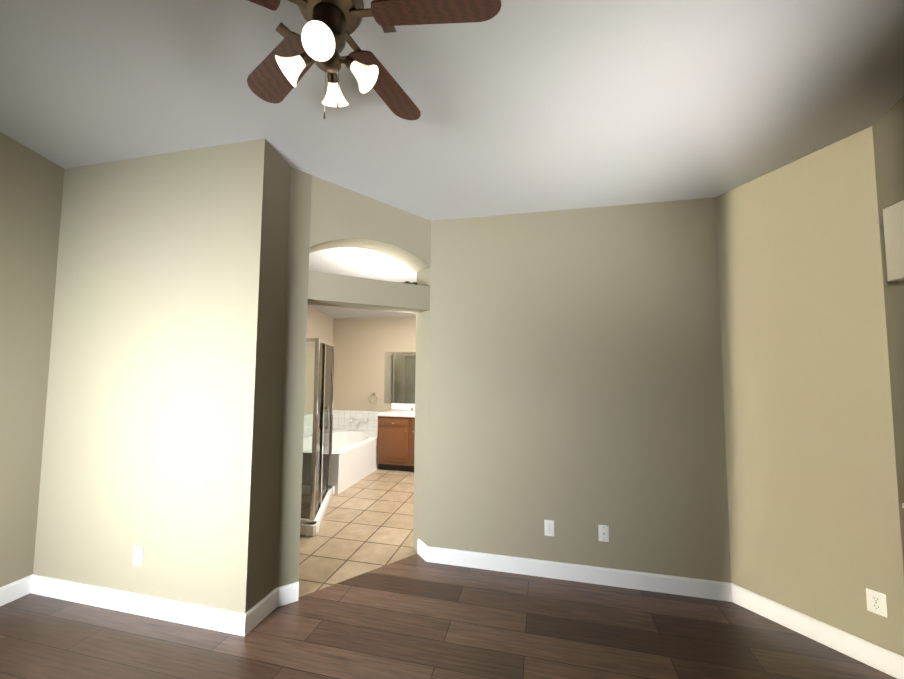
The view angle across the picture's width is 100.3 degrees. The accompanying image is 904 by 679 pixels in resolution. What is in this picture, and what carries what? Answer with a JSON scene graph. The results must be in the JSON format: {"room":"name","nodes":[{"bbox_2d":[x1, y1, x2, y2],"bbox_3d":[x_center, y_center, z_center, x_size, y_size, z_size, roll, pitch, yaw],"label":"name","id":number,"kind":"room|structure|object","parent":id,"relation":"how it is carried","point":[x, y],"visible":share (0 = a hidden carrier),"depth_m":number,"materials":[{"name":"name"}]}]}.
{"room":"empty bedroom","nodes":[
{"label":"empty bedroom","id":0,"kind":"room"},
{"bbox_2d":[0,132,63,586],"bbox_3d":[-3.425,-0.347,0.635,0.120,3.917,4.322,-1,-4,13],"label":"wall","id":1,"kind":"structure","parent":0,"point":[31,187],"depth_m":2.56,"materials":[{"name":"paint"}]},
{"bbox_2d":[0,575,31,605],"bbox_3d":[-3.359,1.533,0.552,0.015,0.116,4.202,-1,-4,13],"label":"baseboard","id":2,"kind":"structure","parent":1,"relation":"attached to","point":[10,592],"depth_m":2.50,"materials":[{"name":"white wood"}]},
{"bbox_2d":[33,138,290,612],"bbox_3d":[-2.107,0.221,2.645,1.927,3.070,0.261,-1,-4,13],"label":"wall","id":3,"kind":"structure","parent":0,"point":[162,431],"depth_m":2.46,"materials":[{"name":"paint"}]},
{"bbox_2d":[133,546,142,565],"bbox_3d":[-2.000,1.378,2.402,0.072,0.116,0.009,-1,-4,13],"label":"outlet","id":4,"kind":"object","parent":3,"relation":"attached to","point":[137,555],"visible":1,"depth_m":2.40,"materials":[{"name":"white plastic"}]},
{"bbox_2d":[28,574,251,635],"bbox_3d":[-2.026,1.665,2.385,1.708,0.116,0.015,-1,-4,13],"label":"baseboard","id":5,"kind":"structure","parent":3,"relation":"attached to","point":[220,620],"depth_m":2.35,"materials":[{"name":"white wood"}]},
{"bbox_2d":[304,305,332,414],"bbox_3d":[-2.527,0.374,4.802,0.120,3.048,3.757,-1,-4,13],"label":"wall","id":6,"kind":"structure","parent":0,"point":[319,324],"depth_m":5.96,"materials":[{"name":"paint"}]},
{"bbox_2d":[276,167,430,587],"bbox_3d":[-0.732,0.262,2.952,1.115,3.048,0.260,3,-4,-31],"label":"wall","id":7,"kind":"structure","parent":0,"point":[324,214],"depth_m":2.72,"materials":[{"name":"paint"}]},
{"bbox_2d":[250,583,291,628],"bbox_3d":[-1.156,1.671,2.387,0.017,0.116,0.332,-1,-4,13],"label":"baseboard","id":8,"kind":"structure","parent":7,"relation":"attached to","point":[280,596],"depth_m":2.40,"materials":[{"name":"white wood"}]},
{"bbox_2d":[399,281,418,284],"bbox_3d":[-0.363,-0.471,3.188,0.148,0.048,0.140,-1,-4,13],"label":"potted plant","id":9,"kind":"object","parent":7,"relation":"attached to","point":[408,282],"visible":0.58,"depth_m":3.17,"materials":[{"name":"green plant"}]},
{"bbox_2d":[298,469,416,597],"bbox_3d":[-0.461,1.888,4.097,4.320,0.080,3.860,-1,-4,13],"label":"floor","id":10,"kind":"structure","parent":0,"point":[366,525],"depth_m":3.53,"materials":[{"name":"beige tile"}]},
{"bbox_2d":[300,338,334,535],"bbox_3d":[-1.832,0.933,4.171,1.452,1.818,1.075,-1,-4,13],"label":"shower enclosure","id":11,"kind":"object","parent":10,"relation":"on","point":[319,489],"visible":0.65,"depth_m":3.88,"materials":[{"name":"clear glass"}]},
{"bbox_2d":[302,410,380,493],"bbox_3d":[-1.725,1.537,5.504,1.098,0.792,1.628,-1,-4,13],"label":"bathtub","id":12,"kind":"object","parent":10,"relation":"on","point":[354,454],"visible":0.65,"depth_m":5.50,"materials":[{"name":"white ceramic"}]},
{"bbox_2d":[377,415,414,471],"bbox_3d":[0.200,1.551,5.580,2.584,0.800,0.590,-1,-4,13],"label":"bathroom vanity","id":13,"kind":"object","parent":10,"relation":"on","point":[396,438],"depth_m":5.55,"materials":[{"name":"brown wood"}]},
{"bbox_2d":[377,411,414,414],"bbox_3d":[0.206,1.133,5.619,2.584,0.040,0.569,-1,-4,13],"label":"countertop","id":14,"kind":"structure","parent":13,"relation":"on","point":[385,412],"depth_m":5.66,"materials":[{"name":"white stone"}]},
{"bbox_2d":[308,247,416,318],"bbox_3d":[-0.438,-0.880,4.297,4.320,0.771,3.830,-1,-4,13],"label":"ceiling","id":15,"kind":"structure","parent":0,"point":[359,262],"depth_m":4.40,"materials":[{"name":"paint"}]},
{"bbox_2d":[333,317,415,430],"bbox_3d":[0.047,0.784,6.040,4.320,2.430,0.120,-1,-4,13],"label":"wall","id":16,"kind":"structure","parent":0,"point":[363,346],"depth_m":6.36,"materials":[{"name":"paint"}]},
{"bbox_2d":[384,352,415,403],"bbox_3d":[0.184,0.619,5.952,2.670,0.834,0.010,-1,-4,13],"label":"vanity mirror","id":17,"kind":"object","parent":16,"relation":"attached to","point":[400,369],"visible":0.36,"depth_m":6.19,"materials":[{"name":"clear glass"}]},
{"bbox_2d":[393,403,414,410],"bbox_3d":[0.268,1.081,5.888,2.584,0.100,0.020,-1,-4,13],"label":"backsplash","id":18,"kind":"structure","parent":16,"relation":"attached to","point":[396,406],"depth_m":6.12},
{"bbox_2d":[0,554,896,678],"bbox_3d":[-0.710,1.645,0.483,5.310,0.080,5.414,-1,-4,13],"label":"floor","id":19,"kind":"structure","parent":0,"point":[416,616],"depth_m":2.17,"materials":[{"name":"brown wood"}]},
{"bbox_2d":[0,0,903,220],"bbox_3d":[-0.695,-1.752,0.675,5.370,1.170,5.460,-1,-4,13],"label":"ceiling","id":20,"kind":"structure","parent":0,"point":[528,106],"depth_m":2.02,"materials":[{"name":"paint"}]},
{"bbox_2d":[247,0,500,119],"bbox_3d":[-0.425,-1.172,1.430,1.207,0.672,1.213,-1,-4,13],"label":"fan","id":21,"kind":"object","parent":20,"relation":"hanging from","point":[278,72],"visible":1,"depth_m":1.41,"materials":[{"name":"brown wood"}]},
{"bbox_2d":[413,197,730,582],"bbox_3d":[0.810,0.342,2.988,2.375,2.915,0.185,-1,-4,13],"label":"wall","id":22,"kind":"structure","parent":0,"point":[569,376],"depth_m":2.86,"materials":[{"name":"paint"}]},
{"bbox_2d":[544,520,553,535],"bbox_3d":[0.731,1.416,2.833,0.072,0.116,0.009,-1,-4,13],"label":"electrical outlet","id":23,"kind":"object","parent":22,"relation":"attached to","point":[549,527],"visible":1,"depth_m":2.83,"materials":[{"name":"white plastic"}]},
{"bbox_2d":[598,525,608,541],"bbox_3d":[1.104,1.411,2.744,0.072,0.116,0.012,-1,-4,13],"label":"outlet","id":24,"kind":"object","parent":22,"relation":"attached to","point":[603,532],"visible":1,"depth_m":2.75,"materials":[{"name":"white plastic"}]},
{"bbox_2d":[715,126,903,656],"bbox_3d":[2.152,0.261,2.345,0.120,3.008,0.874,3,-5,-32],"label":"wall","id":25,"kind":"structure","parent":0,"point":[814,516],"depth_m":2.24,"materials":[{"name":"paint"}]},
{"bbox_2d":[417,539,903,678],"bbox_3d":[0.467,1.538,0.245,2.806,0.116,5.354,-1,-4,13],"label":"baseboard","id":26,"kind":"structure","parent":25,"relation":"attached to","point":[886,661],"depth_m":2.60,"materials":[{"name":"white wood"}]},
{"bbox_2d":[866,588,886,617],"bbox_3d":[2.240,1.389,1.992,0.009,0.116,0.072,3,-5,-32],"label":"electrical outlet","id":27,"kind":"object","parent":25,"relation":"attached to","point":[876,602],"visible":1,"depth_m":1.99,"materials":[{"name":"white plastic"}]},
{"bbox_2d":[872,96,903,571],"bbox_3d":[1.822,-0.375,-0.315,0.120,3.917,4.870,-1,-4,13],"label":"wall","id":28,"kind":"structure","parent":0,"point":[888,134],"depth_m":1.96,"materials":[{"name":"paint"}]},
{"bbox_2d":[883,200,903,281],"bbox_3d":[2.043,-0.523,1.136,0.105,0.370,1.530,-1,-4,13],"label":"cornice valance","id":29,"kind":"object","parent":28,"relation":"attached to","point":[893,218],"visible":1,"depth_m":1.84,"materials":[{"name":"fabric"}]}
]}

